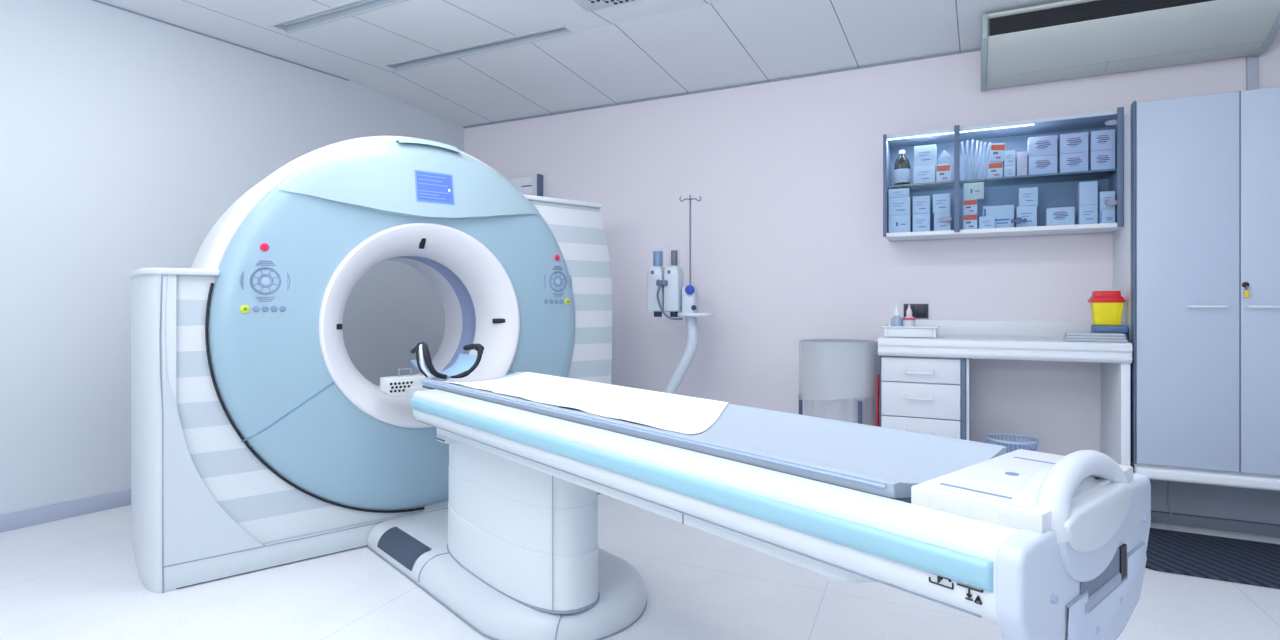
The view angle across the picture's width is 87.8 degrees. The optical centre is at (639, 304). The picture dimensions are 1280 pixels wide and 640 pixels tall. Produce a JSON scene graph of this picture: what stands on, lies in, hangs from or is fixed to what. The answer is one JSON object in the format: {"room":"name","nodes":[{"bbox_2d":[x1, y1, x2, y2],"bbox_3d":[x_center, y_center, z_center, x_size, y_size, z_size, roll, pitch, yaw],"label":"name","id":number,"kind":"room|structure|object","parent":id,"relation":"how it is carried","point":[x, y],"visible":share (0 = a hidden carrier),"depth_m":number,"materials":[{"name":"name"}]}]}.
{"room":"radiology room","nodes":[
{"label":"radiology room","id":0,"kind":"room"},
{"bbox_2d":[0,0,463,514],"bbox_3d":[-3.507,-0.303,2.816,0.119,2.847,7.180,0,0,32],"label":"wall","id":1,"kind":"structure","parent":0,"point":[126,137],"depth_m":3.65,"materials":[{"name":"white paint"}]},
{"bbox_2d":[0,489,130,532],"bbox_3d":[-3.448,1.077,2.787,0.012,0.085,7.169,0,0,32],"label":"baseboard","id":2,"kind":"structure","parent":1,"relation":"attached to","point":[35,516],"depth_m":3.47,"materials":[{"name":"blue plastic"}]},
{"bbox_2d":[92,0,349,80],"bbox_3d":[-3.748,-1.642,2.316,0.008,0.008,6.053,0,0,32],"label":"trim","id":3,"kind":"structure","parent":1,"relation":"attached to","point":[98,1],"depth_m":4.08,"materials":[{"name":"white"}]},
{"bbox_2d":[99,0,723,79],"bbox_3d":[-0.856,-1.687,0.887,7.121,0.080,6.030,0,0,26],"label":"ceiling","id":4,"kind":"structure","parent":0,"point":[357,46],"depth_m":3.87,"materials":[{"name":"tile"}]},
{"bbox_2d":[269,0,409,33],"bbox_3d":[-0.948,-1.665,3.378,2.724,0.044,0.124,0,0,26],"label":"channel","id":5,"kind":"object","parent":4,"relation":"attached to","point":[356,6],"visible":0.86,"depth_m":3.81,"materials":[{"name":"white metal"}]},
{"bbox_2d":[382,25,574,70],"bbox_3d":[-1.086,-1.665,4.303,1.484,0.044,0.119,0,0,26],"label":"channel","id":6,"kind":"object","parent":4,"relation":"attached to","point":[562,30],"visible":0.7,"depth_m":4.30,"materials":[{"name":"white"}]},
{"bbox_2d":[572,0,636,11],"bbox_3d":[-0.163,-1.643,3.329,0.600,0.007,0.600,0,0,26],"label":"ceiling vent","id":7,"kind":"object","parent":4,"relation":"in","point":[587,5],"visible":1,"depth_m":3.63,"materials":[{"name":"white"}]},
{"bbox_2d":[0,493,1279,639],"bbox_3d":[-0.620,1.170,1.451,7.600,0.100,7.250,0,0,26],"label":"floor","id":8,"kind":"structure","parent":0,"point":[77,577],"depth_m":2.53,"materials":[{"name":"plastic"}]},
{"bbox_2d":[129,136,611,593],"bbox_3d":[-1.223,0.143,3.484,2.277,1.954,0.762,0,0,-40],"label":"scanner","id":9,"kind":"object","parent":8,"relation":"on","point":[258,442],"visible":0.88,"depth_m":2.92,"materials":[{"name":"blue"}]},
{"bbox_2d":[647,195,715,393],"bbox_3d":[0.145,0.216,4.303,0.717,1.807,0.500,0,0,26],"label":"contrast injector","id":10,"kind":"object","parent":8,"relation":"on","point":[666,290],"visible":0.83,"depth_m":4.22,"materials":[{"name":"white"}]},
{"bbox_2d":[677,313,715,316],"bbox_3d":[0.357,0.064,4.198,0.244,0.022,0.244,0,0,26],"label":"tray","id":11,"kind":"object","parent":10,"relation":"on","point":[678,314],"depth_m":4.09,"materials":[{"name":"white"}]},
{"bbox_2d":[367,368,1150,639],"bbox_3d":[-0.102,0.680,2.188,0.757,0.881,2.819,0,0,-40],"label":"table","id":12,"kind":"object","parent":8,"relation":"on","point":[1038,545],"visible":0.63,"depth_m":1.30,"materials":[{"name":"white plastic"}]},
{"bbox_2d":[411,342,483,378],"bbox_3d":[-0.848,0.263,2.913,0.305,0.207,0.340,0,0,-40],"label":"head rest","id":13,"kind":"object","parent":12,"relation":"attached to","point":[465,364],"visible":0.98,"depth_m":2.91,"materials":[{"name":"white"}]},
{"bbox_2d":[411,353,476,377],"bbox_3d":[-0.861,0.273,2.948,0.243,0.092,0.190,0,0,-40],"label":"cushion","id":14,"kind":"object","parent":13,"relation":"on","point":[465,364],"depth_m":2.92,"materials":[{"name":"blue fabric"}]},
{"bbox_2d":[421,372,1006,497],"bbox_3d":[-0.053,0.325,2.061,0.477,0.044,2.057,0,0,-40],"label":"mattress","id":15,"kind":"object","parent":12,"relation":"on","point":[887,462],"visible":0.62,"depth_m":1.51,"materials":[{"name":"fabric"}]},
{"bbox_2d":[443,372,728,433],"bbox_3d":[-0.199,0.311,2.260,0.413,0.026,1.435,0,0,-40],"label":"paper sheet","id":16,"kind":"object","parent":15,"relation":"on","point":[666,411],"visible":1,"depth_m":2.18,"materials":[{"name":"white paper"}]},
{"bbox_2d":[1119,544,1126,580],"bbox_3d":[0.837,0.448,1.157,0.032,0.055,0.008,0,0,-40],"label":"socket","id":17,"kind":"object","parent":12,"relation":"attached to","point":[1122,547],"depth_m":1.15,"materials":[{"name":"black plastic"}]},
{"bbox_2d":[799,339,877,423],"bbox_3d":[1.198,0.665,4.003,0.476,0.900,0.472,0,0,26],"label":"laundry hamper","id":18,"kind":"object","parent":8,"relation":"on","point":[810,343],"visible":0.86,"depth_m":3.90,"materials":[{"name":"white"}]},
{"bbox_2d":[875,374,879,426],"bbox_3d":[1.351,0.760,3.806,0.036,0.720,0.050,0,0,26],"label":"cloth","id":19,"kind":"object","parent":8,"relation":"on","point":[878,375],"visible":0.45,"depth_m":3.78,"materials":[{"name":"red"}]},
{"bbox_2d":[880,356,968,439],"bbox_3d":[1.671,0.706,3.888,0.454,0.828,0.570,0,0,26],"label":"drawer unit","id":20,"kind":"object","parent":8,"relation":"on","point":[925,395],"visible":0.51,"depth_m":3.65,"materials":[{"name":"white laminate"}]},
{"bbox_2d":[878,319,1132,465],"bbox_3d":[1.986,0.608,3.733,1.165,1.025,0.601,0,0,26],"label":"desk","id":21,"kind":"object","parent":8,"relation":"on","point":[972,339],"depth_m":3.53,"materials":[{"name":"white"}]},
{"bbox_2d":[882,325,939,337],"bbox_3d":[1.553,0.152,3.806,0.290,0.061,0.242,0,0,26],"label":"tray","id":22,"kind":"object","parent":21,"relation":"on","point":[922,331],"visible":0.99,"depth_m":3.71,"materials":[{"name":"white plastic"}]},
{"bbox_2d":[891,305,902,325],"bbox_3d":[1.477,0.088,3.822,0.066,0.176,0.066,0,0,26],"label":"spray bottle","id":23,"kind":"object","parent":22,"relation":"in","point":[896,320],"visible":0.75,"depth_m":3.80,"materials":[{"name":"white plastic"}]},
{"bbox_2d":[903,305,915,325],"bbox_3d":[1.528,0.088,3.774,0.067,0.176,0.067,0,0,26],"label":"spray bottle","id":24,"kind":"object","parent":22,"relation":"in","point":[909,320],"visible":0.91,"depth_m":3.76,"materials":[{"name":"white plastic"}]},
{"bbox_2d":[1063,332,1127,341],"bbox_3d":[2.284,0.164,3.341,0.263,0.042,0.085,0,0,26],"label":"drape","id":25,"kind":"object","parent":21,"relation":"on","point":[1069,336],"visible":1,"depth_m":3.30,"materials":[{"name":"grey fabric"}]},
{"bbox_2d":[1090,325,1127,339],"bbox_3d":[2.423,0.145,3.442,0.138,0.079,0.200,0,0,26],"label":"pack","id":26,"kind":"object","parent":21,"relation":"on","point":[1123,329],"visible":0.6,"depth_m":3.36,"materials":[{"name":"blue plastic"}]},
{"bbox_2d":[1088,291,1125,324],"bbox_3d":[2.404,0.018,3.429,0.144,0.176,0.128,0,0,26],"label":"sharps container","id":27,"kind":"object","parent":26,"relation":"on","point":[1106,307],"visible":0.99,"depth_m":3.38,"materials":[{"name":"yellow plastic"}]},
{"bbox_2d":[985,433,1039,452],"bbox_3d":[2.072,0.927,3.705,0.266,0.375,0.266,0,0,26],"label":"waste bin","id":28,"kind":"object","parent":8,"relation":"on","point":[1011,446],"visible":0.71,"depth_m":3.73,"materials":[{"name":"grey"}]},
{"bbox_2d":[1113,87,1279,536],"bbox_3d":[3.238,0.065,3.115,1.606,2.110,0.598,0,0,26],"label":"wardrobe","id":29,"kind":"object","parent":8,"relation":"on","point":[1196,252],"visible":0.92,"depth_m":3.12,"materials":[{"name":"white"}]},
{"bbox_2d":[1145,528,1279,588],"bbox_3d":[2.862,1.114,2.783,1.345,0.012,0.650,0,0,26],"label":"floor mat","id":30,"kind":"object","parent":8,"relation":"on","point":[1256,563],"visible":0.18,"depth_m":2.90,"materials":[{"name":"black rubber"}]},
{"bbox_2d":[351,0,1065,126],"bbox_3d":[1.012,-1.639,3.952,6.498,0.175,1.120,0,0,26],"label":"ceiling","id":31,"kind":"structure","parent":0,"point":[726,43],"depth_m":4.25,"materials":[{"name":"tile"}]},
{"bbox_2d":[464,29,1279,455],"bbox_3d":[1.367,-0.303,4.445,6.700,2.847,0.120,0,0,26],"label":"wall","id":32,"kind":"structure","parent":0,"point":[789,246],"depth_m":4.48,"materials":[{"name":"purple paint"}]},
{"bbox_2d":[506,174,542,195],"bbox_3d":[-1.017,-0.969,5.522,0.470,0.182,0.067,0,0,26],"label":"box","id":33,"kind":"object","parent":32,"relation":"attached to","point":[529,184],"visible":0.49,"depth_m":5.44,"materials":[{"name":"white cardboard"}]},
{"bbox_2d":[463,48,980,127],"bbox_3d":[1.309,-1.544,4.401,6.365,0.009,0.012,0,0,26],"label":"trim","id":34,"kind":"structure","parent":32,"relation":"attached to","point":[973,50],"depth_m":4.68,"materials":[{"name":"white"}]},
{"bbox_2d":[904,304,927,317],"bbox_3d":[1.737,0.041,4.187,0.144,0.090,0.015,0,0,26],"label":"wall socket","id":35,"kind":"object","parent":32,"relation":"attached to","point":[918,310],"visible":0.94,"depth_m":4.17,"materials":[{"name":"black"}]},
{"bbox_2d":[883,107,1123,240],"bbox_3d":[2.056,-0.718,3.856,1.189,0.625,0.320,0,0,26],"label":"upper cabinet","id":36,"kind":"object","parent":32,"relation":"attached to","point":[1055,190],"visible":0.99,"depth_m":3.85,"materials":[{"name":"blue-grey painted metal"},{"name":"white laminate"},{"name":"clear glass"}]},
{"bbox_2d":[889,215,911,232],"bbox_3d":[1.581,-0.482,4.040,0.121,0.105,0.121,0,0,26],"label":"carton","id":37,"kind":"object","parent":36,"relation":"on","point":[897,223],"visible":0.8,"depth_m":3.99,"materials":[{"name":"white cardboard"}]},
{"bbox_2d":[889,196,911,216],"bbox_3d":[1.581,-0.590,4.040,0.121,0.108,0.121,0,0,26],"label":"carton","id":38,"kind":"object","parent":37,"relation":"on","point":[897,205],"visible":0.9,"depth_m":3.99,"materials":[{"name":"white cardboard"}]},
{"bbox_2d":[889,188,910,197],"bbox_3d":[1.578,-0.669,4.041,0.115,0.049,0.121,0,0,26],"label":"carton","id":39,"kind":"object","parent":38,"relation":"on","point":[905,192],"visible":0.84,"depth_m":3.99,"materials":[{"name":"white cardboard"}]},
{"bbox_2d":[894,150,909,184],"bbox_3d":[1.588,-0.825,4.029,0.094,0.219,0.094,0,0,26],"label":"bottle","id":40,"kind":"object","parent":36,"relation":"on","point":[902,164],"visible":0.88,"depth_m":3.99,"materials":[{"name":"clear glass"}]},
{"bbox_2d":[913,213,930,231],"bbox_3d":[1.690,-0.483,3.986,0.094,0.107,0.121,0,0,26],"label":"carton","id":41,"kind":"object","parent":36,"relation":"on","point":[921,222],"visible":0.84,"depth_m":3.93,"materials":[{"name":"white cardboard"}]},
{"bbox_2d":[913,195,930,214],"bbox_3d":[1.690,-0.590,3.986,0.094,0.104,0.121,0,0,26],"label":"carton","id":42,"kind":"object","parent":41,"relation":"on","point":[921,204],"visible":0.84,"depth_m":3.93,"materials":[{"name":"white cardboard"}]},
{"bbox_2d":[913,165,935,183],"bbox_3d":[1.704,-0.767,3.979,0.118,0.105,0.121,0,0,26],"label":"carton","id":43,"kind":"object","parent":36,"relation":"on","point":[921,174],"visible":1,"depth_m":3.93,"materials":[{"name":"white cardboard"}]},
{"bbox_2d":[914,144,936,167],"bbox_3d":[1.708,-0.880,3.977,0.118,0.118,0.121,0,0,26],"label":"carton","id":44,"kind":"object","parent":43,"relation":"on","point":[924,155],"visible":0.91,"depth_m":3.92,"materials":[{"name":"white cardboard"}]},
{"bbox_2d":[934,212,950,230],"bbox_3d":[1.791,-0.483,3.936,0.088,0.106,0.121,0,0,26],"label":"carton","id":45,"kind":"object","parent":36,"relation":"on","point":[939,225],"visible":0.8,"depth_m":3.88,"materials":[{"name":"white cardboard"}]},
{"bbox_2d":[933,193,950,213],"bbox_3d":[1.787,-0.592,3.937,0.092,0.110,0.121,0,0,26],"label":"carton","id":46,"kind":"object","parent":45,"relation":"on","point":[941,202],"visible":0.87,"depth_m":3.88,"materials":[{"name":"white cardboard"}]},
{"bbox_2d":[937,164,950,181],"bbox_3d":[1.797,-0.766,3.933,0.074,0.102,0.121,0,0,26],"label":"carton","id":47,"kind":"object","parent":36,"relation":"on","point":[943,171],"visible":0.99,"depth_m":3.88,"materials":[{"name":"white cardboard"}]},
{"bbox_2d":[937,165,949,171],"bbox_3d":[1.771,-0.795,3.879,0.070,0.034,0.001,0,0,26],"label":"print","id":48,"kind":"object","parent":47,"relation":"attached to","point":[940,168],"depth_m":3.88,"materials":[{"name":"orange paper"}]},
{"bbox_2d":[937,150,950,164],"bbox_3d":[1.788,-0.862,3.907,0.075,0.086,0.020,0,0,26],"label":"sachet","id":49,"kind":"object","parent":47,"relation":"on","point":[945,158],"visible":0.99,"depth_m":3.90,"materials":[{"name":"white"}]},
{"bbox_2d":[961,141,966,179],"bbox_3d":[1.865,-0.827,3.831,0.040,0.223,0.013,0,0,-15],"label":"packet","id":50,"kind":"object","parent":36,"relation":"on","point":[962,146],"visible":1,"depth_m":3.83,"materials":[{"name":"white plastic"}]},
{"bbox_2d":[966,140,969,179],"bbox_3d":[1.887,-0.830,3.827,0.014,0.229,0.031,0,0,38],"label":"packet","id":51,"kind":"object","parent":36,"relation":"on","point":[967,141],"visible":1,"depth_m":3.83,"materials":[{"name":"white plastic"}]},
{"bbox_2d":[963,214,976,229],"bbox_3d":[1.922,-0.474,3.871,0.072,0.089,0.121,0,0,26],"label":"carton","id":52,"kind":"object","parent":36,"relation":"on","point":[969,220],"visible":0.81,"depth_m":3.82,"materials":[{"name":"white cardboard"}]},
{"bbox_2d":[963,199,976,213],"bbox_3d":[1.922,-0.561,3.871,0.072,0.083,0.121,0,0,26],"label":"carton","id":53,"kind":"object","parent":52,"relation":"on","point":[969,206],"visible":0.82,"depth_m":3.82,"materials":[{"name":"white cardboard"}]},
{"bbox_2d":[964,200,976,204],"bbox_3d":[1.895,-0.585,3.817,0.068,0.027,0.001,0,0,26],"label":"print","id":54,"kind":"object","parent":53,"relation":"attached to","point":[966,202],"depth_m":3.82,"materials":[{"name":"orange"}]},
{"bbox_2d":[964,182,983,201],"bbox_3d":[1.938,-0.650,3.863,0.104,0.093,0.121,0,0,26],"label":"carton","id":55,"kind":"object","parent":53,"relation":"on","point":[971,190],"visible":0.89,"depth_m":3.81,"materials":[{"name":"white cardboard"}]},
{"bbox_2d":[964,215,976,219],"bbox_3d":[1.895,-0.500,3.817,0.068,0.029,0.001,0,0,26],"label":"print","id":56,"kind":"object","parent":52,"relation":"attached to","point":[966,217],"depth_m":3.82,"materials":[{"name":"orange paper"}]},
{"bbox_2d":[970,139,973,178],"bbox_3d":[1.907,-0.833,3.823,0.025,0.235,0.019,0,0,6],"label":"packet","id":57,"kind":"object","parent":36,"relation":"on","point":[972,143],"visible":1,"depth_m":3.82,"materials":[{"name":"white plastic"}]},
{"bbox_2d":[973,140,978,178],"bbox_3d":[1.929,-0.830,3.818,0.039,0.229,0.013,0,0,-9],"label":"packet","id":58,"kind":"object","parent":36,"relation":"on","point":[976,149],"visible":1,"depth_m":3.81,"materials":[{"name":"white plastic"}]},
{"bbox_2d":[976,141,981,178],"bbox_3d":[1.947,-0.827,3.818,0.046,0.223,0.009,0,0,-26],"label":"packet","id":59,"kind":"object","parent":36,"relation":"on","point":[980,149],"visible":1,"depth_m":3.81,"materials":[{"name":"white"}]},
{"bbox_2d":[979,142,985,178],"bbox_3d":[1.964,-0.824,3.817,0.048,0.217,0.013,0,0,-16],"label":"packet","id":60,"kind":"object","parent":36,"relation":"on","point":[984,146],"visible":1,"depth_m":3.82,"materials":[{"name":"white"}]},
{"bbox_2d":[982,143,990,178],"bbox_3d":[1.987,-0.821,3.814,0.048,0.211,0.015,0,0,6],"label":"packet","id":61,"kind":"object","parent":36,"relation":"on","point":[989,144],"visible":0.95,"depth_m":3.82,"materials":[{"name":"white"}]},
{"bbox_2d":[979,216,994,228],"bbox_3d":[1.979,-0.466,3.795,0.078,0.071,0.035,0,0,26],"label":"carton","id":62,"kind":"object","parent":36,"relation":"on","point":[985,222],"visible":0.81,"depth_m":3.78,"materials":[{"name":"white cardboard"}]},
{"bbox_2d":[988,162,1002,177],"bbox_3d":[2.036,-0.760,3.814,0.072,0.090,0.121,0,0,26],"label":"carton","id":63,"kind":"object","parent":36,"relation":"on","point":[995,169],"visible":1,"depth_m":3.76,"materials":[{"name":"white cardboard"}]},
{"bbox_2d":[989,162,1001,168],"bbox_3d":[2.010,-0.786,3.760,0.068,0.030,0.001,0,0,26],"label":"print","id":64,"kind":"object","parent":63,"relation":"attached to","point":[994,165],"depth_m":3.76,"materials":[{"name":"orange"}]},
{"bbox_2d":[989,143,1005,162],"bbox_3d":[2.046,-0.859,3.809,0.080,0.105,0.121,0,0,26],"label":"carton","id":65,"kind":"object","parent":63,"relation":"on","point":[997,151],"visible":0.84,"depth_m":3.76,"materials":[{"name":"white cardboard"}]},
{"bbox_2d":[991,144,1004,149],"bbox_3d":[2.021,-0.887,3.755,0.068,0.033,0.001,6,2,26],"label":"print","id":66,"kind":"object","parent":65,"relation":"attached to","point":[993,146],"depth_m":3.75,"materials":[{"name":"orange"}]},
{"bbox_2d":[983,205,1013,227],"bbox_3d":[2.077,-0.496,3.859,0.156,0.133,0.161,0,0,26],"label":"carton","id":67,"kind":"object","parent":36,"relation":"on","point":[1003,214],"visible":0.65,"depth_m":3.78,"materials":[{"name":"white cardboard"}]},
{"bbox_2d":[888,171,1114,190],"bbox_3d":[2.059,-0.710,3.870,1.147,0.008,0.268,0,0,26],"label":"glass shelf","id":68,"kind":"object","parent":36,"relation":"attached to","point":[1065,178],"depth_m":3.84,"materials":[{"name":"clear glass"}]},
{"bbox_2d":[1003,165,1014,176],"bbox_3d":[2.100,-0.747,3.782,0.054,0.064,0.121,0,0,26],"label":"carton","id":69,"kind":"object","parent":36,"relation":"on","point":[1008,171],"visible":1,"depth_m":3.73,"materials":[{"name":"white cardboard"}]},
{"bbox_2d":[1003,150,1014,168],"bbox_3d":[2.100,-0.822,3.782,0.054,0.084,0.121,0,0,26],"label":"carton","id":70,"kind":"object","parent":69,"relation":"on","point":[1009,156],"visible":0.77,"depth_m":3.73,"materials":[{"name":"white cardboard"}]},
{"bbox_2d":[1016,151,1026,175],"bbox_3d":[2.154,-0.783,3.756,0.050,0.136,0.120,0,0,26],"label":"carton","id":71,"kind":"object","parent":36,"relation":"on","point":[1021,157],"visible":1,"depth_m":3.70,"materials":[{"name":"white cardboard"}]},
{"bbox_2d":[1016,205,1036,226],"bbox_3d":[2.174,-0.488,3.745,0.096,0.117,0.121,0,0,26],"label":"carton","id":72,"kind":"object","parent":36,"relation":"on","point":[1028,212],"visible":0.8,"depth_m":3.69,"materials":[{"name":"white cardboard"}]},
{"bbox_2d":[1018,187,1037,205],"bbox_3d":[2.182,-0.599,3.742,0.092,0.101,0.121,0,0,26],"label":"carton","id":73,"kind":"object","parent":72,"relation":"on","point":[1026,196],"visible":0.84,"depth_m":3.69,"materials":[{"name":"white cardboard"}]},
{"bbox_2d":[1027,155,1056,174],"bbox_3d":[2.243,-0.767,3.712,0.135,0.104,0.121,0,0,26],"label":"carton","id":74,"kind":"object","parent":36,"relation":"on","point":[1047,164],"visible":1,"depth_m":3.66,"materials":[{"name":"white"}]},
{"bbox_2d":[1027,135,1056,159],"bbox_3d":[2.243,-0.874,3.712,0.135,0.107,0.121,0,0,26],"label":"carton","id":75,"kind":"object","parent":74,"relation":"on","point":[1040,145],"visible":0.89,"depth_m":3.66,"materials":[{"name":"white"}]},
{"bbox_2d":[1044,207,1074,225],"bbox_3d":[2.317,-0.479,3.675,0.130,0.099,0.121,0,0,26],"label":"carton","id":76,"kind":"object","parent":36,"relation":"on","point":[1061,215],"visible":0.86,"depth_m":3.62,"materials":[{"name":"white cardboard"}]},
{"bbox_2d":[1058,152,1087,172],"bbox_3d":[2.373,-0.767,3.647,0.129,0.104,0.121,0,0,26],"label":"carton","id":77,"kind":"object","parent":36,"relation":"on","point":[1070,162],"visible":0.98,"depth_m":3.60,"materials":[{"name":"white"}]},
{"bbox_2d":[1058,132,1087,156],"bbox_3d":[2.373,-0.874,3.647,0.129,0.107,0.121,0,0,26],"label":"carton","id":78,"kind":"object","parent":77,"relation":"on","point":[1071,142],"visible":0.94,"depth_m":3.60,"materials":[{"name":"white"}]},
{"bbox_2d":[1076,204,1097,223],"bbox_3d":[2.431,-0.482,3.618,0.082,0.105,0.121,0,0,26],"label":"carton","id":79,"kind":"object","parent":36,"relation":"on","point":[1085,214],"visible":0.82,"depth_m":3.57,"materials":[{"name":"white cardboard"}]},
{"bbox_2d":[1076,181,1097,207],"bbox_3d":[2.431,-0.598,3.619,0.082,0.123,0.120,0,0,26],"label":"carton","id":80,"kind":"object","parent":79,"relation":"on","point":[1086,192],"visible":0.86,"depth_m":3.57,"materials":[{"name":"white cardboard"}]},
{"bbox_2d":[1088,150,1114,170],"bbox_3d":[2.489,-0.767,3.590,0.106,0.104,0.121,0,0,26],"label":"carton","id":81,"kind":"object","parent":36,"relation":"on","point":[1105,159],"visible":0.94,"depth_m":3.54,"materials":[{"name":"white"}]},
{"bbox_2d":[1088,129,1114,154],"bbox_3d":[2.489,-0.874,3.590,0.106,0.107,0.121,0,0,26],"label":"carton","id":82,"kind":"object","parent":81,"relation":"on","point":[1101,140],"visible":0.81,"depth_m":3.54,"materials":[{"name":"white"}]},
{"bbox_2d":[1098,209,1114,222],"bbox_3d":[2.507,-0.468,3.581,0.066,0.076,0.121,0,0,26],"label":"carton","id":83,"kind":"object","parent":36,"relation":"on","point":[1104,215],"visible":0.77,"depth_m":3.53,"materials":[{"name":"white cardboard"}]},
{"bbox_2d":[1098,191,1114,210],"bbox_3d":[2.507,-0.554,3.581,0.066,0.094,0.121,0,0,26],"label":"carton","id":84,"kind":"object","parent":83,"relation":"on","point":[1103,196],"visible":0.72,"depth_m":3.53,"materials":[{"name":"white cardboard"}]},
{"bbox_2d":[981,0,1279,91],"bbox_3d":[2.526,-1.425,3.520,1.281,0.295,0.502,0,0,26],"label":"air conditioner","id":85,"kind":"object","parent":32,"relation":"attached to","point":[1068,39],"visible":1,"depth_m":3.44,"materials":[{"name":"white plastic"}]},
{"bbox_2d":[989,0,1213,35],"bbox_3d":[2.430,-1.497,3.331,1.205,0.090,0.022,0,0,26],"label":"grille","id":86,"kind":"object","parent":85,"relation":"attached to","point":[1067,14],"depth_m":3.42,"materials":[{"name":"grey"}]},
{"bbox_2d":[1246,56,1258,89],"bbox_3d":[3.188,-1.180,3.462,0.044,0.320,0.025,0,0,26],"label":"duct","id":87,"kind":"object","parent":32,"relation":"attached to","point":[1252,63],"visible":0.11,"depth_m":3.45,"materials":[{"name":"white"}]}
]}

